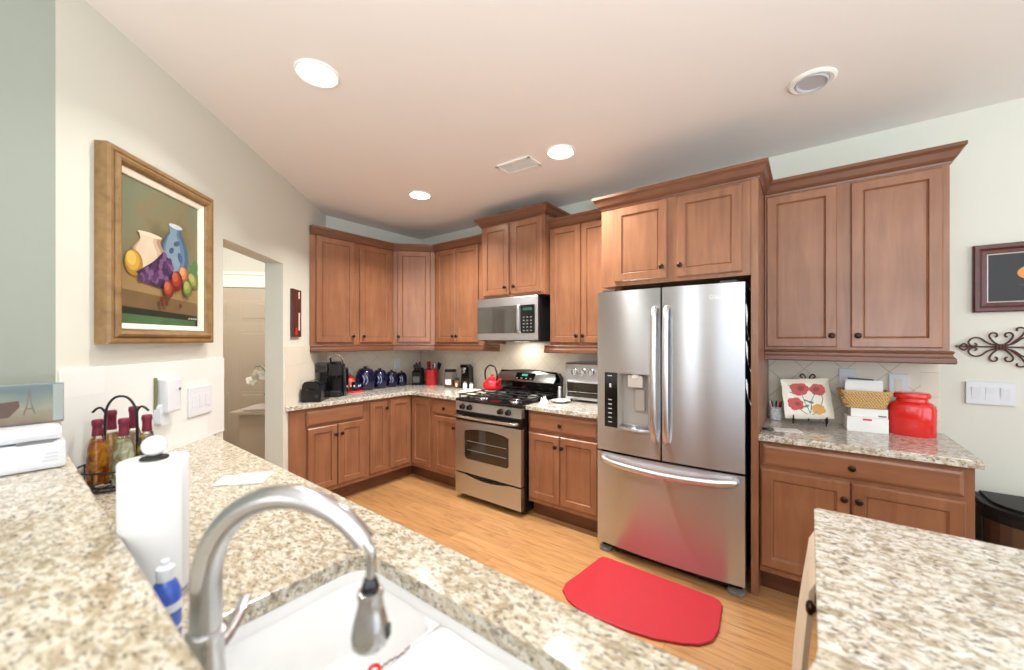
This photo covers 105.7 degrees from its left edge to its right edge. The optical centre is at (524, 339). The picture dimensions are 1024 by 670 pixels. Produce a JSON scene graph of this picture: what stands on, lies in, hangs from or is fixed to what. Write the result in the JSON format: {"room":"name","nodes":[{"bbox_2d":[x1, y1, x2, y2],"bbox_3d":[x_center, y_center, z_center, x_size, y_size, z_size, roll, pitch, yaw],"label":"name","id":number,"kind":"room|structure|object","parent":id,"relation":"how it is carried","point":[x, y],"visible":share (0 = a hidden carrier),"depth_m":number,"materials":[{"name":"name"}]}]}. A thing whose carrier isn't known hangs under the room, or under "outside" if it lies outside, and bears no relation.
{"room":"kitchen","nodes":[
{"label":"kitchen","id":0,"kind":"room"},
{"bbox_2d":[0,0,55,384],"bbox_3d":[-2.876,0.084,-0.223,0.120,2.730,4.010,0,0,36],"label":"wall","id":1,"kind":"structure","parent":0,"point":[27,27],"depth_m":1.31,"materials":[{"name":"grey paint"}]},
{"bbox_2d":[56,0,325,470],"bbox_3d":[-1.906,0.084,2.662,0.130,2.730,2.659,0,0,-9],"label":"wall","id":2,"kind":"structure","parent":0,"point":[108,88],"depth_m":1.78,"materials":[{"name":"white paint"}]},
{"bbox_2d":[59,358,223,478],"bbox_3d":[-1.709,0.320,1.830,0.008,0.431,0.935,0,0,-9],"label":"backsplash","id":3,"kind":"structure","parent":2,"relation":"attached to","point":[86,389],"depth_m":1.69,"materials":[{"name":"tile"}]},
{"bbox_2d":[94,140,213,343],"bbox_3d":[-1.680,-0.379,1.817,0.059,0.788,0.638,0,0,-9],"label":"painting","id":4,"kind":"object","parent":2,"relation":"attached to","point":[154,232],"visible":1,"depth_m":1.71,"materials":[{"name":"brown wood"}]},
{"bbox_2d":[154,378,180,424],"bbox_3d":[-1.678,0.284,1.829,0.052,0.220,0.105,0,0,-9],"label":"wall phone","id":5,"kind":"object","parent":2,"relation":"attached to","point":[167,391],"visible":1,"depth_m":1.80,"materials":[{"name":"white plastic"}]},
{"bbox_2d":[187,384,211,417],"bbox_3d":[-1.737,0.323,2.078,0.012,0.152,0.180,0,0,-9],"label":"light switch","id":6,"kind":"object","parent":2,"relation":"attached to","point":[199,399],"visible":1,"depth_m":2.06,"materials":[{"name":"white plastic"}]},
{"bbox_2d":[290,288,300,336],"bbox_3d":[-1.919,-0.225,3.258,0.022,0.397,0.167,0,0,-9],"label":"wall picture","id":7,"kind":"object","parent":2,"relation":"attached to","point":[295,295],"visible":1,"depth_m":3.23},
{"bbox_2d":[285,345,325,406],"bbox_3d":[-1.969,0.292,3.529,0.008,0.486,0.906,0,0,-9],"label":"backsplash","id":8,"kind":"structure","parent":2,"relation":"attached to","point":[300,363],"depth_m":3.32,"materials":[{"name":"tile"}]},
{"bbox_2d":[223,248,264,288],"bbox_3d":[-3.251,0.199,4.511,1.970,2.500,0.118,0,0,-9],"label":"wall","id":9,"kind":"structure","parent":0,"point":[233,261],"depth_m":4.45,"materials":[{"name":"white paint"}]},
{"bbox_2d":[223,289,264,446],"bbox_3d":[-3.298,0.431,4.390,0.880,2.025,0.106,0,0,-9],"label":"door","id":10,"kind":"structure","parent":9,"relation":"in","point":[243,309],"depth_m":4.41,"materials":[{"name":"beige paint"}]},
{"bbox_2d":[223,271,264,287],"bbox_3d":[-3.303,0.337,4.418,1.140,2.225,0.050,0,0,-9],"label":"trim","id":11,"kind":"structure","parent":9,"relation":"attached to","point":[230,279],"depth_m":4.42,"materials":[{"name":"white paint"}]},
{"bbox_2d":[326,215,420,243],"bbox_3d":[-1.733,0.084,4.509,0.120,2.730,1.210,0,0,36],"label":"wall","id":12,"kind":"structure","parent":0,"point":[331,222],"depth_m":4.36,"materials":[{"name":"white paint"}]},
{"bbox_2d":[310,224,393,351],"bbox_3d":[-1.810,-0.470,3.998,0.353,1.168,0.896,0,0,36],"label":"upper cabinet","id":13,"kind":"object","parent":12,"relation":"attached to","point":[351,275],"visible":1,"depth_m":3.86,"materials":[{"name":"brown wood"}]},
{"bbox_2d":[326,350,420,382],"bbox_3d":[-1.680,0.282,4.473,0.008,0.506,1.206,0,0,36],"label":"backsplash","id":14,"kind":"structure","parent":12,"relation":"attached to","point":[354,360],"depth_m":4.47,"materials":[{"name":"tile"}]},
{"bbox_2d":[85,0,1023,239],"bbox_3d":[-0.560,-1.331,0.024,7.320,0.100,7.350,0,0,36],"label":"ceiling","id":15,"kind":"structure","parent":0,"point":[430,96],"depth_m":1.95,"materials":[{"name":"white paint"}]},
{"bbox_2d":[293,58,339,87],"bbox_3d":[-0.996,-1.276,1.864,0.200,0.011,0.200,0,0,36],"label":"recessed light","id":16,"kind":"object","parent":15,"relation":"in","point":[317,73],"visible":1,"depth_m":1.86,"materials":[{"name":"white paint"}]},
{"bbox_2d":[408,190,431,199],"bbox_3d":[-0.923,-1.276,3.424,0.200,0.011,0.200,0,0,36],"label":"recessed light","id":17,"kind":"object","parent":15,"relation":"in","point":[421,195],"visible":1,"depth_m":3.42,"materials":[{"name":"white paint"}]},
{"bbox_2d":[495,155,541,174],"bbox_3d":[-0.046,-1.275,2.836,0.306,0.012,0.180,0,0,36],"label":"ceiling vent","id":18,"kind":"object","parent":15,"relation":"in","point":[527,162],"visible":1,"depth_m":2.83,"materials":[{"name":"white metal"}]},
{"bbox_2d":[546,144,574,159],"bbox_3d":[0.245,-1.276,2.641,0.200,0.011,0.200,0,0,36],"label":"recessed light","id":19,"kind":"object","parent":15,"relation":"in","point":[561,151],"visible":1,"depth_m":2.62,"materials":[{"name":"white paint"}]},
{"bbox_2d":[787,67,837,94],"bbox_3d":[1.421,-1.274,1.919,0.200,0.036,0.200,0,0,36],"label":"recessed light","id":20,"kind":"object","parent":15,"relation":"in","point":[816,79],"visible":1,"depth_m":1.91,"materials":[{"name":"white paint"}]},
{"bbox_2d":[343,474,816,669],"bbox_3d":[-1.560,1.489,0.758,9.800,0.080,7.350,0,0,36],"label":"floor","id":21,"kind":"structure","parent":0,"point":[542,553],"depth_m":2.57,"materials":[{"name":"brown wood"}]},
{"bbox_2d":[229,403,264,459],"bbox_3d":[-2.623,1.073,4.044,0.530,0.752,0.550,0,0,-9],"label":"console table","id":22,"kind":"object","parent":21,"relation":"on","point":[251,423],"visible":0.16,"depth_m":3.80,"materials":[{"name":"beige paint"}]},
{"bbox_2d":[242,404,264,410],"bbox_3d":[-2.615,0.686,3.954,0.360,0.019,0.310,0,0,-9],"label":"tray","id":23,"kind":"object","parent":22,"relation":"on","point":[260,407],"visible":0.47,"depth_m":3.83,"materials":[{"name":"beige"}]},
{"bbox_2d":[246,366,264,394],"bbox_3d":[-2.609,0.368,3.961,0.333,0.615,0.229,0,0,-4],"label":"orchid plant","id":24,"kind":"object","parent":23,"relation":"on","point":[256,376],"visible":0.4,"depth_m":3.89,"materials":[{"name":"white plant"}]},
{"bbox_2d":[288,401,366,496],"bbox_3d":[-1.930,1.011,3.579,0.656,0.876,0.687,0,0,36],"label":"base cabinet","id":25,"kind":"object","parent":21,"relation":"on","point":[327,445],"visible":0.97,"depth_m":3.41,"materials":[{"name":"brown wood"}]},
{"bbox_2d":[363,398,388,489],"bbox_3d":[-1.656,1.011,3.951,0.656,0.876,0.234,0,0,36],"label":"base cabinet","id":26,"kind":"object","parent":21,"relation":"on","point":[377,409],"visible":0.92,"depth_m":3.78,"materials":[{"name":"brown wood"}]},
{"bbox_2d":[384,395,437,482],"bbox_3d":[-1.213,1.011,4.323,0.931,0.876,0.886,0,0,36],"label":"base cabinet","id":27,"kind":"object","parent":21,"relation":"on","point":[409,416],"visible":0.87,"depth_m":3.99,"materials":[{"name":"brown wood"}]},
{"bbox_2d":[286,382,498,411],"bbox_3d":[-1.324,0.553,3.808,1.364,0.037,1.840,0,0,36],"label":"countertop","id":28,"kind":"structure","parent":27,"relation":"on","point":[435,391],"depth_m":3.88,"materials":[{"name":"stone"}]},
{"bbox_2d":[301,379,329,401],"bbox_3d":[-1.850,0.445,3.442,0.156,0.180,0.272,0,0,-9],"label":"toaster","id":29,"kind":"object","parent":28,"relation":"on","point":[315,390],"visible":1,"depth_m":3.33,"materials":[{"name":"black plastic"}]},
{"bbox_2d":[316,362,330,390],"bbox_3d":[-1.936,0.378,3.755,0.104,0.315,0.230,0,0,-9],"label":"coffee maker","id":30,"kind":"object","parent":28,"relation":"on","point":[322,368],"visible":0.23,"depth_m":3.68,"materials":[{"name":"grey plastic"}]},
{"bbox_2d":[329,354,347,396],"bbox_3d":[-1.790,0.336,3.724,0.148,0.398,0.210,0,0,-14],"label":"coffee brewer","id":31,"kind":"object","parent":28,"relation":"on","point":[338,372],"visible":0.98,"depth_m":3.70,"materials":[{"name":"grey plastic"}]},
{"bbox_2d":[348,390,363,392],"bbox_3d":[-1.739,0.528,3.998,0.125,0.014,0.130,0,0,36],"label":"pot holder","id":32,"kind":"object","parent":28,"relation":"on","point":[349,391],"visible":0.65,"depth_m":3.95,"materials":[{"name":"red fabric"}]},
{"bbox_2d":[350,382,364,390],"bbox_3d":[-1.730,0.476,4.007,0.130,0.085,0.093,0,0,-35],"label":"mug","id":33,"kind":"object","parent":32,"relation":"on","point":[355,386],"visible":1,"depth_m":3.97,"materials":[{"name":"ceramic"}]},
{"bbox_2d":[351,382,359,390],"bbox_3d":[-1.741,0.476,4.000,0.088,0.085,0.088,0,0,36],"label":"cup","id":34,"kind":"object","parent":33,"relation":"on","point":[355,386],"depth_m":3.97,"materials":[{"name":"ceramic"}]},
{"bbox_2d":[355,366,374,390],"bbox_3d":[-1.715,0.407,4.179,0.200,0.255,0.199,0,0,36],"label":"canister","id":35,"kind":"object","parent":28,"relation":"on","point":[365,375],"visible":0.95,"depth_m":4.11,"materials":[{"name":"ceramic"}]},
{"bbox_2d":[374,368,387,388],"bbox_3d":[-1.618,0.424,4.336,0.164,0.222,0.163,0,0,36],"label":"canister","id":36,"kind":"object","parent":28,"relation":"on","point":[381,379],"visible":0.91,"depth_m":4.28,"materials":[{"name":"ceramic"}]},
{"bbox_2d":[387,370,397,386],"bbox_3d":[-1.531,0.438,4.463,0.140,0.194,0.139,0,0,36],"label":"canister","id":37,"kind":"object","parent":28,"relation":"on","point":[392,376],"visible":0.91,"depth_m":4.41,"materials":[{"name":"ceramic"}]},
{"bbox_2d":[397,371,406,385],"bbox_3d":[-1.451,0.448,4.571,0.126,0.173,0.125,0,0,36],"label":"canister","id":38,"kind":"object","parent":28,"relation":"on","point":[402,377],"visible":0.93,"depth_m":4.52,"materials":[{"name":"ceramic"}]},
{"bbox_2d":[412,361,423,384],"bbox_3d":[-1.284,0.397,4.681,0.104,0.276,0.141,0,0,4],"label":"knife block","id":39,"kind":"object","parent":28,"relation":"on","point":[417,373],"visible":1,"depth_m":4.62,"materials":[{"name":"grey plastic"}]},
{"bbox_2d":[425,369,437,385],"bbox_3d":[-1.109,0.441,4.628,0.156,0.188,0.156,0,0,36],"label":"utensil crock","id":40,"kind":"object","parent":28,"relation":"on","point":[431,376],"visible":0.97,"depth_m":4.56,"materials":[{"name":"red ceramic"}]},
{"bbox_2d":[444,369,456,386],"bbox_3d":[-0.849,0.435,4.442,0.144,0.200,0.145,0,0,36],"label":"glass jar","id":41,"kind":"object","parent":28,"relation":"on","point":[450,375],"visible":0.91,"depth_m":4.38,"materials":[{"name":"white"}]},
{"bbox_2d":[460,364,473,387],"bbox_3d":[-0.654,0.404,4.342,0.135,0.262,0.109,0,0,24],"label":"can opener","id":42,"kind":"object","parent":28,"relation":"on","point":[467,369],"visible":0.96,"depth_m":4.30,"materials":[{"name":"black plastic"}]},
{"bbox_2d":[432,397,456,486],"bbox_3d":[-0.597,1.011,4.013,0.425,0.876,0.656,0,0,36],"label":"base cabinet","id":43,"kind":"object","parent":21,"relation":"on","point":[443,410],"visible":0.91,"depth_m":3.80,"materials":[{"name":"brown wood"}]},
{"bbox_2d":[454,369,562,513],"bbox_3d":[-0.153,0.872,3.610,0.760,1.153,0.764,0,0,36],"label":"gas range","id":44,"kind":"object","parent":21,"relation":"on","point":[492,428],"visible":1,"depth_m":3.38,"materials":[{"name":"metal"}]},
{"bbox_2d":[483,365,501,390],"bbox_3d":[-0.318,0.369,3.842,0.192,0.246,0.209,0,0,2],"label":"tea kettle","id":45,"kind":"object","parent":44,"relation":"on","point":[492,383],"visible":1,"depth_m":3.79,"materials":[{"name":"red metal"}]},
{"bbox_2d":[456,391,555,407],"bbox_3d":[-0.153,0.545,3.609,0.760,0.021,0.610,0,0,36],"label":"cooktop","id":46,"kind":"object","parent":44,"relation":"in","point":[470,400],"depth_m":3.44,"materials":[{"name":"black metal"}]},
{"bbox_2d":[529,410,599,532],"bbox_3d":[0.467,1.011,3.232,0.663,0.876,0.656,0,0,36],"label":"base cabinet","id":47,"kind":"object","parent":21,"relation":"on","point":[563,449],"visible":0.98,"depth_m":2.99,"materials":[{"name":"brown wood"}]},
{"bbox_2d":[526,396,597,418],"bbox_3d":[0.474,0.553,3.234,0.686,0.037,0.636,0,0,36],"label":"countertop","id":48,"kind":"structure","parent":47,"relation":"on","point":[580,408],"depth_m":3.08,"materials":[{"name":"stone"}]},
{"bbox_2d":[565,361,597,401],"bbox_3d":[0.599,0.366,3.334,0.470,0.338,0.283,0,0,36],"label":"toaster oven","id":49,"kind":"object","parent":48,"relation":"on","point":[581,378],"visible":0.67,"depth_m":3.30,"materials":[{"name":"metal"}]},
{"bbox_2d":[562,557,721,645],"bbox_3d":[0.636,1.440,2.153,0.800,0.014,0.550,0,0,36],"label":"floor mat","id":50,"kind":"object","parent":21,"relation":"on","point":[624,597],"visible":0.99,"depth_m":2.11,"materials":[{"name":"red rubber"}]},
{"bbox_2d":[598,280,750,597],"bbox_3d":[1.058,0.551,2.663,0.924,1.788,0.801,0,0,36],"label":"refrigerator","id":51,"kind":"object","parent":21,"relation":"on","point":[674,406],"depth_m":2.35,"materials":[{"name":"grey metal"}]},
{"bbox_2d":[608,375,611,421],"bbox_3d":[0.581,0.397,2.624,0.041,0.318,0.001,0,0,36],"label":"print","id":52,"kind":"object","parent":51,"relation":"attached to","point":[609,376],"depth_m":2.63},
{"bbox_2d":[592,157,772,595],"bbox_3d":[1.115,0.224,2.724,1.064,2.450,0.708,0,0,36],"label":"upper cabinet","id":53,"kind":"object","parent":21,"relation":"on","point":[708,227],"visible":0.84,"depth_m":2.38,"materials":[{"name":"brown wood"}]},
{"bbox_2d":[805,600,815,615],"bbox_3d":[0.873,1.012,0.399,0.952,0.873,1.350,0,0,36],"label":"base cabinet","id":54,"kind":"object","parent":21,"relation":"on","point":[810,607],"visible":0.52,"depth_m":0.93,"materials":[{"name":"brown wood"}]},
{"bbox_2d":[90,434,878,669],"bbox_3d":[-0.411,0.555,0.913,3.737,0.040,0.717,0,0,36],"label":"countertop","id":55,"kind":"structure","parent":54,"relation":"on","point":[276,557],"depth_m":0.89,"materials":[{"name":"stone"}]},
{"bbox_2d":[77,395,148,493],"bbox_3d":[-1.516,0.371,1.457,0.257,0.328,0.237,0,0,36],"label":"caddy","id":56,"kind":"object","parent":55,"relation":"on","point":[136,409],"visible":0.44,"depth_m":1.44,"materials":[{"name":"metal"}]},
{"bbox_2d":[77,464,115,493],"bbox_3d":[-1.516,0.498,1.457,0.257,0.074,0.237,0,0,36],"label":"wire basket","id":57,"kind":"object","parent":56,"relation":"on","point":[92,488],"depth_m":1.35,"materials":[{"name":"metal"}]},
{"bbox_2d":[85,419,109,486],"bbox_3d":[-1.542,0.405,1.401,0.051,0.236,0.051,0,0,16],"label":"oil bottle","id":58,"kind":"object","parent":56,"relation":"in","point":[97,456],"visible":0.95,"depth_m":1.39,"materials":[{"name":"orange glass"}]},
{"bbox_2d":[106,410,117,476],"bbox_3d":[-1.594,0.397,1.497,0.051,0.252,0.051,0,0,26],"label":"oil bottle","id":59,"kind":"object","parent":56,"relation":"in","point":[111,423],"visible":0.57,"depth_m":1.49,"materials":[{"name":"clear glass"}]},
{"bbox_2d":[111,417,134,486],"bbox_3d":[-1.450,0.403,1.404,0.051,0.240,0.051,0,0,1],"label":"oil bottle","id":60,"kind":"object","parent":56,"relation":"in","point":[123,449],"visible":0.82,"depth_m":1.39,"materials":[{"name":"clear glass"}]},
{"bbox_2d":[128,406,140,456],"bbox_3d":[-1.538,0.392,1.527,0.051,0.262,0.051,0,0,-14],"label":"oil bottle","id":61,"kind":"object","parent":56,"relation":"in","point":[132,428],"visible":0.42,"depth_m":1.51,"materials":[{"name":"clear glass"}]},
{"bbox_2d":[136,414,153,456],"bbox_3d":[-1.431,0.403,1.471,0.051,0.240,0.051,0,0,6],"label":"oil bottle","id":62,"kind":"object","parent":56,"relation":"in","point":[147,431],"visible":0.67,"depth_m":1.46,"materials":[{"name":"clear glass"}]},
{"bbox_2d":[116,435,189,596],"bbox_3d":[-0.770,0.367,0.808,0.131,0.336,0.127,0,0,36],"label":"paper towel holder","id":63,"kind":"object","parent":55,"relation":"on","point":[152,489],"visible":0.81,"depth_m":0.77,"materials":[{"name":"white paper"}]},
{"bbox_2d":[152,558,182,633],"bbox_3d":[-0.628,0.459,0.679,0.045,0.152,0.044,0,0,36],"label":"soap bottle","id":64,"kind":"object","parent":55,"relation":"on","point":[167,587],"visible":0.59,"depth_m":0.67,"materials":[{"name":"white plastic"}]},
{"bbox_2d":[212,471,273,486],"bbox_3d":[-1.071,0.530,1.479,0.168,0.009,0.114,0,0,-16],"label":"paper packet","id":65,"kind":"object","parent":55,"relation":"on","point":[259,477],"visible":1,"depth_m":1.47,"materials":[{"name":"white paper"}]},
{"bbox_2d":[184,485,390,669],"bbox_3d":[-0.378,0.372,0.573,0.378,0.326,0.137,0,0,27],"label":"faucet","id":66,"kind":"object","parent":55,"relation":"on","point":[208,636],"visible":0.98,"depth_m":0.56,"materials":[{"name":"silver metal"}]},
{"bbox_2d":[225,570,534,669],"bbox_3d":[-0.172,0.674,0.608,0.869,0.198,0.364,0,0,36],"label":"sink","id":67,"kind":"object","parent":55,"relation":"in","point":[313,630],"visible":0.68,"depth_m":0.85,"materials":[{"name":"white ceramic"}]},
{"bbox_2d":[367,645,410,669],"bbox_3d":[-0.255,0.599,0.730,0.025,0.007,0.086,0,0,36],"label":"cord","id":68,"kind":"object","parent":67,"relation":"on","point":[378,666],"visible":1,"depth_m":0.71,"materials":[{"name":"red"}]},
{"bbox_2d":[814,508,1023,669],"bbox_3d":[1.118,0.555,0.670,0.986,0.040,0.698,0,0,36],"label":"countertop","id":69,"kind":"structure","parent":54,"relation":"on","point":[890,596],"depth_m":0.81,"materials":[{"name":"stone"}]},
{"bbox_2d":[760,441,974,602],"bbox_3d":[1.854,1.011,2.213,0.829,0.876,0.656,0,0,36],"label":"base cabinet","id":70,"kind":"object","parent":21,"relation":"on","point":[795,480],"visible":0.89,"depth_m":2.01,"materials":[{"name":"brown wood"}]},
{"bbox_2d":[759,416,984,469],"bbox_3d":[1.865,0.553,2.212,0.854,0.037,0.636,0,0,36],"label":"countertop","id":71,"kind":"structure","parent":70,"relation":"on","point":[942,449],"depth_m":2.04,"materials":[{"name":"stone"}]},
{"bbox_2d":[769,406,782,419],"bbox_3d":[1.698,0.492,2.622,0.076,0.085,0.076,0,0,36],"label":"pencil cup","id":72,"kind":"object","parent":71,"relation":"on","point":[775,413],"visible":0.94,"depth_m":2.59,"materials":[{"name":"white ceramic"}]},
{"bbox_2d":[772,427,802,432],"bbox_3d":[1.556,0.533,2.304,0.136,0.002,0.093,0,0,19],"label":"paper note","id":73,"kind":"object","parent":71,"relation":"on","point":[774,428],"visible":0.93,"depth_m":2.31,"materials":[{"name":"white paper"}]},
{"bbox_2d":[792,373,827,425],"bbox_3d":[1.828,0.377,2.489,0.183,0.316,0.198,0,0,36],"label":"easel","id":74,"kind":"object","parent":71,"relation":"on","point":[826,419],"visible":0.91,"depth_m":2.51,"materials":[{"name":"metal"}]},
{"bbox_2d":[781,378,833,418],"bbox_3d":[1.802,0.372,2.482,0.271,0.264,0.090,0,0,29],"label":"floral plate","id":75,"kind":"object","parent":74,"relation":"on","point":[802,398],"visible":1,"depth_m":2.48,"materials":[{"name":"beige ceramic"}]},
{"bbox_2d":[811,404,825,414],"bbox_3d":[1.850,0.436,2.442,0.077,0.065,0.021,0,0,36],"label":"flower","id":76,"kind":"object","parent":75,"relation":"on","point":[816,409],"depth_m":2.44,"materials":[{"name":"paint"}]},
{"bbox_2d":[843,412,888,433],"bbox_3d":[2.023,0.492,2.308,0.185,0.085,0.151,0,0,32],"label":"cardboard box","id":77,"kind":"object","parent":71,"relation":"on","point":[850,423],"visible":0.88,"depth_m":2.25,"materials":[{"name":"white cardboard"}]},
{"bbox_2d":[847,407,887,418],"bbox_3d":[2.033,0.424,2.305,0.165,0.050,0.131,0,0,32],"label":"cardboard box","id":78,"kind":"object","parent":77,"relation":"on","point":[860,412],"visible":0.78,"depth_m":2.25,"materials":[{"name":"white cardboard"}]},
{"bbox_2d":[836,387,892,409],"bbox_3d":[2.014,0.347,2.308,0.242,0.103,0.180,0,0,32],"label":"woven basket","id":79,"kind":"object","parent":78,"relation":"on","point":[849,398],"visible":0.98,"depth_m":2.25,"materials":[{"name":"beige wicker"}]},
{"bbox_2d":[845,382,881,391],"bbox_3d":[1.996,0.321,2.288,0.167,0.137,0.020,0,0,32],"label":"envelope","id":80,"kind":"object","parent":79,"relation":"in","point":[848,385],"visible":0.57,"depth_m":2.29,"materials":[{"name":"white paper"}]},
{"bbox_2d":[846,380,882,391],"bbox_3d":[2.019,0.315,2.303,0.170,0.152,0.021,0,0,32],"label":"paper sheet","id":81,"kind":"object","parent":79,"relation":"in","point":[871,382],"visible":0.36,"depth_m":2.29,"materials":[{"name":"white paper"}]},
{"bbox_2d":[888,391,937,437],"bbox_3d":[2.189,0.413,2.193,0.200,0.243,0.144,0,0,36],"label":"jar","id":82,"kind":"object","parent":71,"relation":"on","point":[911,414],"visible":1,"depth_m":2.15,"materials":[{"name":"ceramic"}]},
{"bbox_2d":[975,490,1023,549],"bbox_3d":[2.404,1.117,1.810,0.376,0.661,0.389,0,0,36],"label":"trash can","id":83,"kind":"object","parent":21,"relation":"on","point":[999,517],"visible":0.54,"depth_m":1.86,"materials":[{"name":"metal"}]},
{"bbox_2d":[421,98,1023,496],"bbox_3d":[1.562,0.084,2.914,7.320,2.730,0.120,0,0,36],"label":"wall","id":84,"kind":"structure","parent":0,"point":[987,176],"depth_m":2.15,"materials":[{"name":"white paint"}]},
{"bbox_2d":[393,243,434,349],"bbox_3d":[-1.257,-0.470,4.508,0.640,1.168,0.640,0,0,36],"label":"upper cabinet","id":85,"kind":"object","parent":84,"relation":"attached to","point":[413,264],"visible":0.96,"depth_m":4.30,"materials":[{"name":"brown wood"}]},
{"bbox_2d":[432,234,505,351],"bbox_3d":[-0.547,-0.470,4.165,0.970,1.168,0.353,0,0,36],"label":"upper cabinet","id":86,"kind":"object","parent":84,"relation":"attached to","point":[458,262],"visible":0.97,"depth_m":4.10,"materials":[{"name":"brown wood"}]},
{"bbox_2d":[421,343,597,395],"bbox_3d":[-0.197,0.282,4.126,2.791,0.506,0.008,0,0,36],"label":"backsplash","id":87,"kind":"structure","parent":84,"relation":"attached to","point":[512,356],"depth_m":4.14,"materials":[{"name":"tile"}]},
{"bbox_2d":[474,201,570,298],"bbox_3d":[-0.026,-0.792,3.732,0.848,0.778,0.433,0,0,36],"label":"upper cabinet","id":88,"kind":"object","parent":84,"relation":"attached to","point":[515,243],"visible":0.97,"depth_m":3.54,"materials":[{"name":"brown wood"}]},
{"bbox_2d":[478,295,549,341],"bbox_3d":[-0.067,-0.191,3.765,0.723,0.416,0.428,0,0,36],"label":"microwave","id":89,"kind":"object","parent":88,"relation":"attached to","point":[520,318],"visible":0.98,"depth_m":3.56,"materials":[{"name":"metal"}]},
{"bbox_2d":[544,209,608,353],"bbox_3d":[0.544,-0.470,3.363,0.711,1.168,0.353,0,0,36],"label":"upper cabinet","id":90,"kind":"object","parent":84,"relation":"attached to","point":[575,239],"visible":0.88,"depth_m":3.27,"materials":[{"name":"brown wood"}]},
{"bbox_2d":[769,360,920,423],"bbox_3d":[2.017,0.322,2.500,0.756,0.426,0.008,0,0,36],"label":"backsplash","id":91,"kind":"structure","parent":84,"relation":"attached to","point":[778,369],"depth_m":2.51,"materials":[{"name":"tile"}]},
{"bbox_2d":[839,368,855,386],"bbox_3d":[2.051,0.244,2.464,0.085,0.125,0.009,0,0,36],"label":"wall outlet","id":92,"kind":"object","parent":84,"relation":"attached to","point":[844,373],"visible":0.51,"depth_m":2.47,"materials":[{"name":"white plastic"}]},
{"bbox_2d":[764,140,967,364],"bbox_3d":[1.958,-0.434,2.325,0.865,1.119,0.353,0,0,36],"label":"upper cabinet","id":93,"kind":"object","parent":84,"relation":"attached to","point":[857,255],"visible":0.97,"depth_m":2.19,"materials":[{"name":"brown wood"}]},
{"bbox_2d":[889,374,907,394],"bbox_3d":[2.240,0.267,2.324,0.085,0.125,0.011,0,0,36],"label":"wall outlet","id":94,"kind":"object","parent":84,"relation":"attached to","point":[897,382],"visible":0.73,"depth_m":2.32,"materials":[{"name":"white plastic"}]},
{"bbox_2d":[895,379,902,389],"bbox_3d":[2.237,0.267,2.321,0.034,0.068,0.002,0,0,36],"label":"receptacle","id":95,"kind":"object","parent":94,"relation":"attached to","point":[898,382],"depth_m":2.32,"materials":[{"name":"white plastic"}]},
{"bbox_2d":[921,364,938,432],"bbox_3d":[2.353,0.320,2.253,0.076,0.431,0.008,0,0,36],"label":"backsplash","id":96,"kind":"structure","parent":84,"relation":"attached to","point":[929,372],"depth_m":2.24,"materials":[{"name":"tile"}]},
{"bbox_2d":[955,327,1023,367],"bbox_3d":[2.635,0.038,2.038,0.510,0.216,0.022,0,0,36],"label":"scroll ornament","id":97,"kind":"object","parent":84,"relation":"attached to","point":[996,346],"visible":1,"depth_m":2.09,"materials":[{"name":"black metal"}]},
{"bbox_2d":[965,381,1015,405],"bbox_3d":[2.533,0.291,2.111,0.178,0.122,0.023,0,0,36],"label":"light switch","id":98,"kind":"object","parent":84,"relation":"attached to","point":[988,393],"visible":1,"depth_m":2.10,"materials":[{"name":"white plastic"}]},
{"bbox_2d":[972,241,1023,312],"bbox_3d":[2.673,-0.335,2.004,0.482,0.367,0.029,0,0,36],"label":"wall picture","id":99,"kind":"object","parent":84,"relation":"attached to","point":[997,269],"visible":1,"depth_m":2.09,"materials":[{"name":"brown wood"}]},
{"bbox_2d":[792,532,815,669],"bbox_3d":[0.790,0.887,1.095,0.078,0.600,0.325,0,0,36],"label":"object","id":100,"kind":"object","parent":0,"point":[803,628],"visible":0.8,"depth_m":1.03,"materials":[{"name":"brown wood"}]},
{"bbox_3d":[-0.424,0.930,0.374,3.115,1.038,0.155,0,0,36],"label":"wall","id":101,"kind":"structure","parent":0,"visible":0},
{"bbox_2d":[0,451,203,669],"bbox_3d":[-0.478,0.394,0.258,3.176,0.030,0.436,0,0,36],"label":"bar","id":102,"kind":"object","parent":101,"relation":"on","point":[73,595],"visible":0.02,"depth_m":0.59,"materials":[{"name":"stone"}]},
{"bbox_2d":[0,422,65,475],"bbox_3d":[-1.574,0.317,1.155,0.318,0.120,0.252,0,0,36],"label":"appliance","id":103,"kind":"object","parent":102,"relation":"on","point":[30,447],"visible":0.91,"depth_m":1.12,"materials":[{"name":"plastic"}]},
{"bbox_2d":[0,382,63,426],"bbox_3d":[-1.545,0.195,1.151,0.037,0.122,0.230,0,0,41],"label":"block","id":104,"kind":"object","parent":103,"relation":"on","point":[31,403],"visible":1,"depth_m":1.18,"materials":[{"name":"multicoloured"}]},
{"bbox_2d":[42,452,57,461],"bbox_3d":[-1.390,0.342,1.137,0.001,0.024,0.030,0,0,36],"label":"print","id":105,"kind":"object","parent":103,"relation":"attached to","point":[46,456],"depth_m":1.14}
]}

